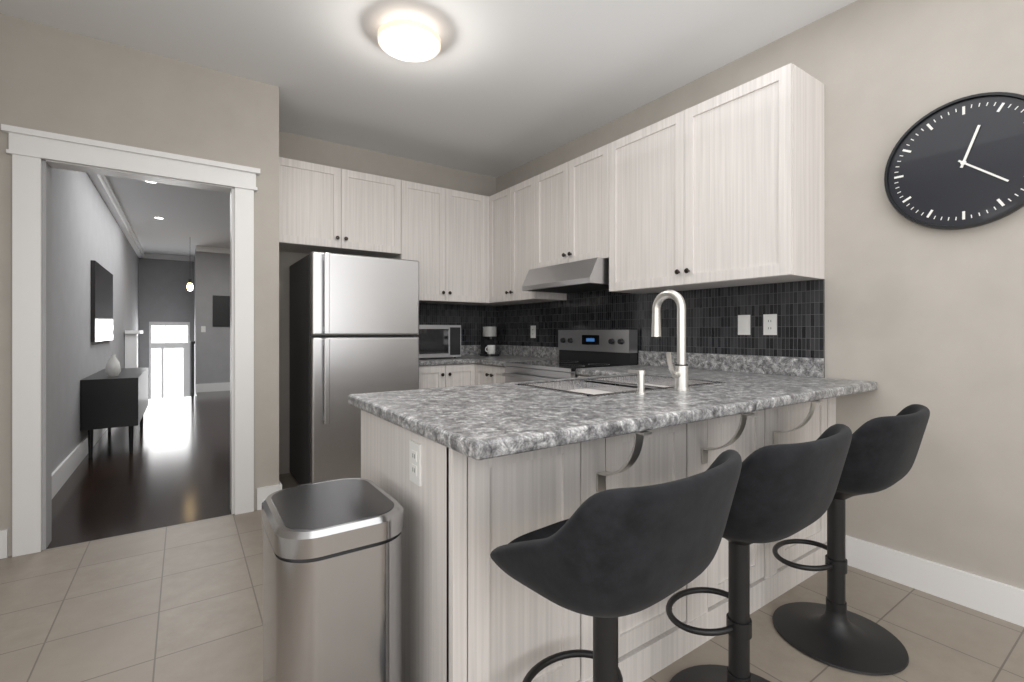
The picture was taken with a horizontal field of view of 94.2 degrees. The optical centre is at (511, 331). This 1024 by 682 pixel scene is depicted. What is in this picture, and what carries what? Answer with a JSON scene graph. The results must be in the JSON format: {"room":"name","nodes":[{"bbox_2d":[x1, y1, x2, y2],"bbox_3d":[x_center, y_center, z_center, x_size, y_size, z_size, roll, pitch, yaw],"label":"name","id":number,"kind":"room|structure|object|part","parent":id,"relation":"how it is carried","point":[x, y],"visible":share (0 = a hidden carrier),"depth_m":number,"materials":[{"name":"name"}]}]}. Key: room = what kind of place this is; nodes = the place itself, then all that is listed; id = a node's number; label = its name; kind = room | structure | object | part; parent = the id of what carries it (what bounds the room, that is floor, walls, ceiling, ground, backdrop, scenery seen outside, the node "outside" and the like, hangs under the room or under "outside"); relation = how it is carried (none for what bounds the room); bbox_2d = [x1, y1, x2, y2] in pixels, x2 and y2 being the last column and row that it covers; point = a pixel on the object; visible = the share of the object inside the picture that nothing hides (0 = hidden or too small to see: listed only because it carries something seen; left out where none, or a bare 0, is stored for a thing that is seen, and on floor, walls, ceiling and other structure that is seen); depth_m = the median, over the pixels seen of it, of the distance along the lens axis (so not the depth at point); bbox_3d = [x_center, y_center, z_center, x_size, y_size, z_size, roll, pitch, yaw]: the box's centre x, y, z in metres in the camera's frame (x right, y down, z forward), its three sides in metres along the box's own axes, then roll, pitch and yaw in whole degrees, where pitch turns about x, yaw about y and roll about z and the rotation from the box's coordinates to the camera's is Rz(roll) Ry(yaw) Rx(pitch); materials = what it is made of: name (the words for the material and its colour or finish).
{"room":"kitchen","nodes":[
{"label":"kitchen","id":0,"kind":"room"},
{"bbox_2d":[46,391,230,548],"bbox_3d":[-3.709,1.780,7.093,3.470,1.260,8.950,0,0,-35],"label":"floor","id":1,"kind":"structure","parent":0,"point":[173,468],"depth_m":3.78,"materials":[{"name":"brown wood"}]},
{"bbox_2d":[80,367,147,457],"bbox_3d":[-4.116,0.790,4.990,0.408,0.720,1.550,0,0,-35],"label":"console","id":2,"kind":"object","parent":1,"relation":"on","point":[120,400],"visible":1,"depth_m":4.38,"materials":[{"name":"black wood"}]},
{"bbox_2d":[105,354,120,376],"bbox_3d":[-3.851,0.325,4.596,0.120,0.210,0.120,0,0,-35],"label":"vase","id":3,"kind":"object","parent":2,"relation":"on","point":[113,368],"visible":1,"depth_m":4.56,"materials":[{"name":"white ceramic"}]},
{"bbox_2d":[125,330,142,367],"bbox_3d":[-6.073,0.565,7.655,0.184,1.170,0.740,0,0,-35],"label":"mantel","id":4,"kind":"object","parent":1,"relation":"on","point":[131,348],"visible":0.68,"depth_m":7.38,"materials":[{"name":"white"}]},
{"bbox_2d":[190,341,194,399],"bbox_3d":[-5.489,0.655,8.186,0.060,0.990,0.670,0,0,-35],"label":"stair rail","id":5,"kind":"object","parent":1,"relation":"on","point":[192,368],"visible":1,"depth_m":7.99,"materials":[{"name":"black metal"}]},
{"bbox_2d":[52,168,229,471],"bbox_3d":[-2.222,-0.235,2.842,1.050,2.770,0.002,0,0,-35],"label":"wall","id":6,"kind":"structure","parent":0,"point":[86,229],"depth_m":2.75,"materials":[{"name":"grey paint"}]},
{"bbox_2d":[91,260,112,341],"bbox_3d":[-4.580,-0.305,5.332,0.034,0.810,1.460,0,0,-35],"label":"picture frame","id":7,"kind":"object","parent":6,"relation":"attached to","point":[101,303],"depth_m":5.11,"materials":[{"name":"black"}]},
{"bbox_2d":[144,253,193,261],"bbox_3d":[-7.222,-1.570,10.064,0.840,0.099,0.070,0,0,-35],"label":"crown molding","id":8,"kind":"structure","parent":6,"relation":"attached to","point":[146,255],"depth_m":10.01,"materials":[{"name":"white wood"}]},
{"bbox_2d":[149,322,189,398],"bbox_3d":[-7.239,1.070,10.071,0.700,2.560,0.038,0,0,-35],"label":"window","id":9,"kind":"structure","parent":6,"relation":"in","point":[169,359],"depth_m":10.05,"materials":[{"name":"white"}]},
{"bbox_2d":[201,326,205,331],"bbox_3d":[-5.886,-0.050,9.079,0.072,0.116,0.008,0,0,-35],"label":"light switch","id":10,"kind":"object","parent":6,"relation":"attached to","point":[203,328],"visible":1,"depth_m":9.08,"materials":[{"name":"white plastic"}]},
{"bbox_2d":[213,295,229,326],"bbox_3d":[-5.595,-0.400,9.273,0.400,0.600,0.019,0,0,-35],"label":"picture frame","id":11,"kind":"object","parent":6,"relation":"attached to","point":[221,311],"visible":0.57,"depth_m":9.23,"materials":[{"name":"black"}]},
{"bbox_2d":[0,13,283,555],"bbox_3d":[-2.275,-0.235,2.725,1.690,2.770,0.130,0,0,-35],"label":"wall","id":12,"kind":"structure","parent":0,"point":[53,80],"depth_m":2.77,"materials":[{"name":"beige paint"}]},
{"bbox_2d":[4,124,143,551],"bbox_3d":[-5.134,-0.235,6.191,0.100,2.770,8.817,0,0,-35],"label":"door frame","id":13,"kind":"structure","parent":12,"relation":"attached to","point":[36,480],"depth_m":2.48,"materials":[{"name":"white wood"}]},
{"bbox_2d":[196,246,253,391],"bbox_3d":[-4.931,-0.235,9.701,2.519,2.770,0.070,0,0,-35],"label":"door frame","id":14,"kind":"structure","parent":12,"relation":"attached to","point":[241,259],"depth_m":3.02,"materials":[{"name":"white wood"}]},
{"bbox_2d":[264,480,281,495],"bbox_3d":[-1.752,1.080,3.469,0.016,0.140,0.740,0,0,-35],"label":"baseboard","id":15,"kind":"structure","parent":12,"relation":"attached to","point":[270,489],"depth_m":3.12,"materials":[{"name":"white wood"}]},
{"bbox_2d":[284,132,495,473],"bbox_3d":[-1.186,-0.235,4.369,2.390,2.770,0.100,0,0,-35],"label":"wall","id":16,"kind":"structure","parent":0,"point":[296,147],"depth_m":4.16,"materials":[{"name":"beige paint"}]},
{"bbox_2d":[279,157,394,257],"bbox_3d":[-1.447,-0.960,3.872,0.972,0.620,0.419,0,0,-35],"label":"upper cabinet","id":17,"kind":"object","parent":16,"relation":"attached to","point":[322,208],"depth_m":3.68,"materials":[{"name":"white wood"}]},
{"bbox_2d":[387,179,486,306],"bbox_3d":[-0.690,-0.770,4.360,0.942,1.000,0.476,0,0,-35],"label":"upper cabinet","id":18,"kind":"object","parent":16,"relation":"attached to","point":[444,230],"depth_m":4.21,"materials":[{"name":"white wood"}]},
{"bbox_2d":[461,343,494,354],"bbox_3d":[-0.666,0.186,4.643,1.183,0.100,0.020,0,0,-35],"label":"backsplash","id":19,"kind":"structure","parent":16,"relation":"attached to","point":[468,348],"depth_m":4.81,"materials":[{"name":"grey stone"}]},
{"bbox_2d":[0,0,856,256],"bbox_3d":[-2.253,-1.660,4.605,4.100,0.080,14.900,0,0,-35],"label":"ceiling","id":20,"kind":"structure","parent":0,"point":[495,88],"depth_m":2.85,"materials":[{"name":"white paint"}]},
{"bbox_2d":[187,279,192,290],"bbox_3d":[-5.502,-1.155,8.134,0.100,0.930,0.100,0,0,-35],"label":"pendant light","id":21,"kind":"object","parent":20,"relation":"hanging from","point":[189,286],"visible":1,"depth_m":8.11,"materials":[{"name":"white glass"}]},
{"bbox_2d":[378,14,440,61],"bbox_3d":[-0.551,-1.574,2.560,0.330,0.092,0.330,0,0,-35],"label":"ceiling light","id":22,"kind":"object","parent":20,"relation":"attached to","point":[409,37],"visible":1,"depth_m":2.49,"materials":[{"name":"white glass"}]},
{"bbox_2d":[0,473,1023,681],"bbox_3d":[0.075,1.180,1.230,3.900,0.060,6.500,0,0,-35],"label":"floor","id":23,"kind":"structure","parent":0,"point":[183,602],"depth_m":1.90,"materials":[{"name":"beige tile"}]},
{"bbox_2d":[262,478,403,681],"bbox_3d":[-0.491,0.807,1.302,0.316,0.686,0.441,0,0,-35],"label":"trash can","id":24,"kind":"object","parent":23,"relation":"on","point":[332,580],"visible":1,"depth_m":1.16,"materials":[{"name":"silver metal"}]},
{"bbox_2d":[290,251,418,484],"bbox_3d":[-1.235,0.305,3.710,0.770,1.690,0.870,0,0,-35],"label":"fridge","id":25,"kind":"object","parent":23,"relation":"on","point":[354,324],"visible":0.9,"depth_m":3.35,"materials":[{"name":"grey metal"}]},
{"bbox_3d":[-1.249,0.045,3.202,0.032,1.150,0.050,0,0,-35],"label":"handle","id":26,"kind":"part","parent":25,"relation":"part of","materials":[{"name":"silver metal"}]},
{"bbox_2d":[419,367,474,374],"bbox_3d":[-0.716,0.713,4.217,0.610,0.874,0.681,0,0,-35],"label":"base cabinet","id":27,"kind":"object","parent":23,"relation":"on","point":[422,370],"depth_m":3.97,"materials":[{"name":"white wood"}]},
{"bbox_2d":[419,355,558,370],"bbox_3d":[-0.339,0.256,4.193,1.213,0.040,1.148,0,0,-35],"label":"countertop","id":28,"kind":"structure","parent":27,"relation":"on","point":[465,362],"depth_m":4.05,"materials":[{"name":"grey stone"}]},
{"bbox_2d":[415,325,460,357],"bbox_3d":[-0.771,0.088,4.253,0.520,0.294,0.383,0,0,-35],"label":"microwave","id":29,"kind":"object","parent":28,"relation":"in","point":[437,341],"visible":0.54,"depth_m":4.12,"materials":[{"name":"silver metal"}]},
{"bbox_2d":[480,327,499,355],"bbox_3d":[-0.218,0.093,4.648,0.140,0.285,0.180,0,0,-35],"label":"coffee maker","id":30,"kind":"object","parent":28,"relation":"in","point":[488,335],"visible":0.94,"depth_m":4.61,"materials":[{"name":"black plastic"}]},
{"bbox_2d":[485,345,494,353],"bbox_3d":[-0.214,0.172,4.615,0.111,0.085,0.080,0,0,-35],"label":"coffee mug","id":31,"kind":"object","parent":30,"relation":"on","point":[490,349],"visible":1,"depth_m":4.59,"materials":[{"name":"white ceramic"}]},
{"bbox_2d":[361,411,610,681],"bbox_3d":[-0.142,0.713,1.632,0.527,0.874,0.752,0,0,-35],"label":"base cabinet","id":32,"kind":"object","parent":23,"relation":"on","point":[465,619],"depth_m":1.30,"materials":[{"name":"white wood"}]},
{"bbox_2d":[409,440,420,485],"bbox_3d":[-0.278,0.375,1.363,0.008,0.116,0.072,0,0,-35],"label":"outlet","id":33,"kind":"object","parent":32,"relation":"attached to","point":[414,462],"visible":1,"depth_m":1.35,"materials":[{"name":"white plastic"}]},
{"bbox_2d":[348,363,877,462],"bbox_3d":[0.427,0.256,2.214,2.198,0.040,1.420,0,0,-35],"label":"countertop","id":34,"kind":"structure","parent":32,"relation":"on","point":[476,418],"depth_m":1.54,"materials":[{"name":"grey stone"}]},
{"bbox_2d":[519,375,726,394],"bbox_3d":[0.501,0.330,2.162,0.844,0.194,0.494,0,0,-35],"label":"sink","id":35,"kind":"object","parent":34,"relation":"in","point":[594,384],"depth_m":2.26,"materials":[{"name":"silver metal"}]},
{"bbox_2d":[627,367,650,394],"bbox_3d":[0.478,0.191,1.825,0.038,0.090,0.079,0,0,-35],"label":"soap dispenser","id":36,"kind":"object","parent":34,"relation":"on","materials":[{"name":"silver metal"}]},
{"bbox_2d":[647,287,694,390],"bbox_3d":[0.627,0.032,1.948,0.116,0.409,0.175,0,0,-35],"label":"faucet","id":37,"kind":"object","parent":34,"relation":"on","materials":[{"name":"silver metal"}]},
{"bbox_2d":[475,367,504,374],"bbox_3d":[0.058,0.713,4.105,0.658,0.874,0.547,0,0,-35],"label":"base cabinet","id":38,"kind":"object","parent":23,"relation":"on","point":[485,369],"depth_m":3.96,"materials":[{"name":"white wood"}]},
{"bbox_2d":[502,330,637,382],"bbox_3d":[0.398,0.568,3.530,0.685,1.165,0.776,0,0,-35],"label":"stove","id":39,"kind":"object","parent":23,"relation":"on","point":[577,349],"visible":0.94,"depth_m":3.52,"materials":[{"name":"silver metal"}]},
{"bbox_2d":[490,449,741,681],"bbox_3d":[0.232,0.709,1.091,0.536,0.881,0.484,0,0,-35],"label":"bar stool","id":40,"kind":"object","parent":23,"relation":"on","point":[605,559],"visible":1,"depth_m":0.87,"materials":[{"name":"black"}]},
{"bbox_2d":[611,423,694,681],"bbox_3d":[0.204,0.713,1.871,0.510,0.874,0.752,0,0,-35],"label":"base cabinet","id":41,"kind":"object","parent":23,"relation":"on","point":[649,642],"depth_m":1.61,"materials":[{"name":"white wood"}]},
{"bbox_2d":[695,419,722,648],"bbox_3d":[0.466,0.713,2.052,0.260,0.874,0.752,0,0,-35],"label":"base cabinet","id":42,"kind":"object","parent":23,"relation":"on","point":[708,436],"depth_m":1.78,"materials":[{"name":"white wood"}]},
{"bbox_2d":[723,407,782,626],"bbox_3d":[0.713,0.713,2.258,0.512,0.874,0.811,0,0,-35],"label":"base cabinet","id":43,"kind":"object","parent":23,"relation":"on","point":[744,434],"depth_m":1.98,"materials":[{"name":"white wood"}]},
{"bbox_2d":[666,424,851,681],"bbox_3d":[0.691,0.709,1.407,0.534,0.881,0.480,0,0,-35],"label":"bar stool","id":44,"kind":"object","parent":23,"relation":"on","point":[783,491],"visible":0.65,"depth_m":1.20,"materials":[{"name":"black"}]},
{"bbox_3d":[0.691,0.417,1.405,0.544,0.309,0.487,0,0,-38],"label":"seat","id":45,"kind":"part","parent":44,"relation":"part of","materials":[{"name":"fabric"}]},
{"bbox_2d":[783,399,835,593],"bbox_3d":[1.123,0.713,2.540,0.683,0.874,0.811,0,0,-35],"label":"base cabinet","id":46,"kind":"object","parent":23,"relation":"on","point":[806,423],"depth_m":2.23,"materials":[{"name":"white wood"}]},
{"bbox_2d":[772,404,929,675],"bbox_3d":[1.239,0.709,1.786,0.535,0.881,0.482,0,0,-35],"label":"bar stool","id":47,"kind":"object","parent":23,"relation":"on","point":[833,631],"visible":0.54,"depth_m":1.70,"materials":[{"name":"black"}]},
{"bbox_3d":[1.238,0.417,1.782,0.544,0.309,0.487,0,0,-39],"label":"seat","id":48,"kind":"part","parent":47,"relation":"part of","materials":[{"name":"fabric"}]},
{"bbox_2d":[496,0,1023,588],"bbox_3d":[-0.153,-0.235,5.082,0.100,2.770,13.300,0,0,-35],"label":"wall","id":49,"kind":"structure","parent":0,"point":[930,320],"depth_m":2.14,"materials":[{"name":"beige paint"}]},
{"bbox_2d":[487,175,574,306],"bbox_3d":[0.125,-0.770,4.248,0.386,1.000,0.788,0,0,-35],"label":"upper cabinet","id":50,"kind":"object","parent":49,"relation":"attached to","point":[512,212],"depth_m":4.14,"materials":[{"name":"white wood"}]},
{"bbox_2d":[531,326,535,337],"bbox_3d":[0.197,0.000,4.461,0.008,0.116,0.072,0,0,-35],"label":"outlet","id":51,"kind":"object","parent":49,"relation":"attached to","point":[533,331],"visible":1,"depth_m":4.45,"materials":[{"name":"white plastic"}]},
{"bbox_2d":[539,148,598,267],"bbox_3d":[0.564,-0.885,3.644,0.349,0.770,0.817,0,0,-35],"label":"upper cabinet","id":52,"kind":"object","parent":49,"relation":"attached to","point":[569,191],"depth_m":3.53,"materials":[{"name":"white wood"}]},
{"bbox_2d":[522,257,608,293],"bbox_3d":[0.498,-0.410,3.600,0.488,0.176,0.766,0,0,-35],"label":"range hood","id":53,"kind":"object","parent":52,"relation":"attached to","point":[589,275],"visible":0.81,"depth_m":3.40,"materials":[{"name":"silver metal"}]},
{"bbox_2d":[495,343,822,378],"bbox_3d":[0.707,0.186,3.713,0.020,0.100,3.110,0,0,-35],"label":"backsplash","id":54,"kind":"structure","parent":49,"relation":"attached to","point":[765,364],"depth_m":2.81,"materials":[{"name":"grey stone"}]},
{"bbox_2d":[599,63,824,294],"bbox_3d":[1.112,-0.770,2.850,0.349,1.000,1.228,0,0,-35],"label":"upper cabinet","id":55,"kind":"object","parent":49,"relation":"attached to","point":[701,227],"depth_m":2.55,"materials":[{"name":"white wood"}]},
{"bbox_2d":[738,315,749,334],"bbox_3d":[1.356,-0.040,2.782,0.008,0.116,0.072,0,0,-35],"label":"light switch","id":56,"kind":"object","parent":49,"relation":"attached to","point":[743,324],"visible":1,"depth_m":2.78,"materials":[{"name":"white plastic"}]},
{"bbox_2d":[763,314,776,334],"bbox_3d":[1.441,-0.040,2.658,0.008,0.116,0.072,0,0,-35],"label":"outlet","id":57,"kind":"object","parent":49,"relation":"attached to","point":[769,324],"visible":1,"depth_m":2.66,"materials":[{"name":"white plastic"}]},
{"bbox_2d":[846,535,1023,626],"bbox_3d":[2.568,1.080,1.035,0.015,0.140,3.348,0,0,-35],"label":"baseboard","id":58,"kind":"structure","parent":49,"relation":"attached to","point":[1000,600],"depth_m":2.06,"materials":[{"name":"white wood"}]},
{"bbox_2d":[884,92,1023,229],"bbox_3d":[1.892,-0.705,1.992,0.042,0.548,0.548,0,0,-35],"label":"wall clock","id":59,"kind":"object","parent":49,"relation":"attached to","point":[957,164],"visible":1,"depth_m":1.99,"materials":[{"name":"black plastic"}]}
]}

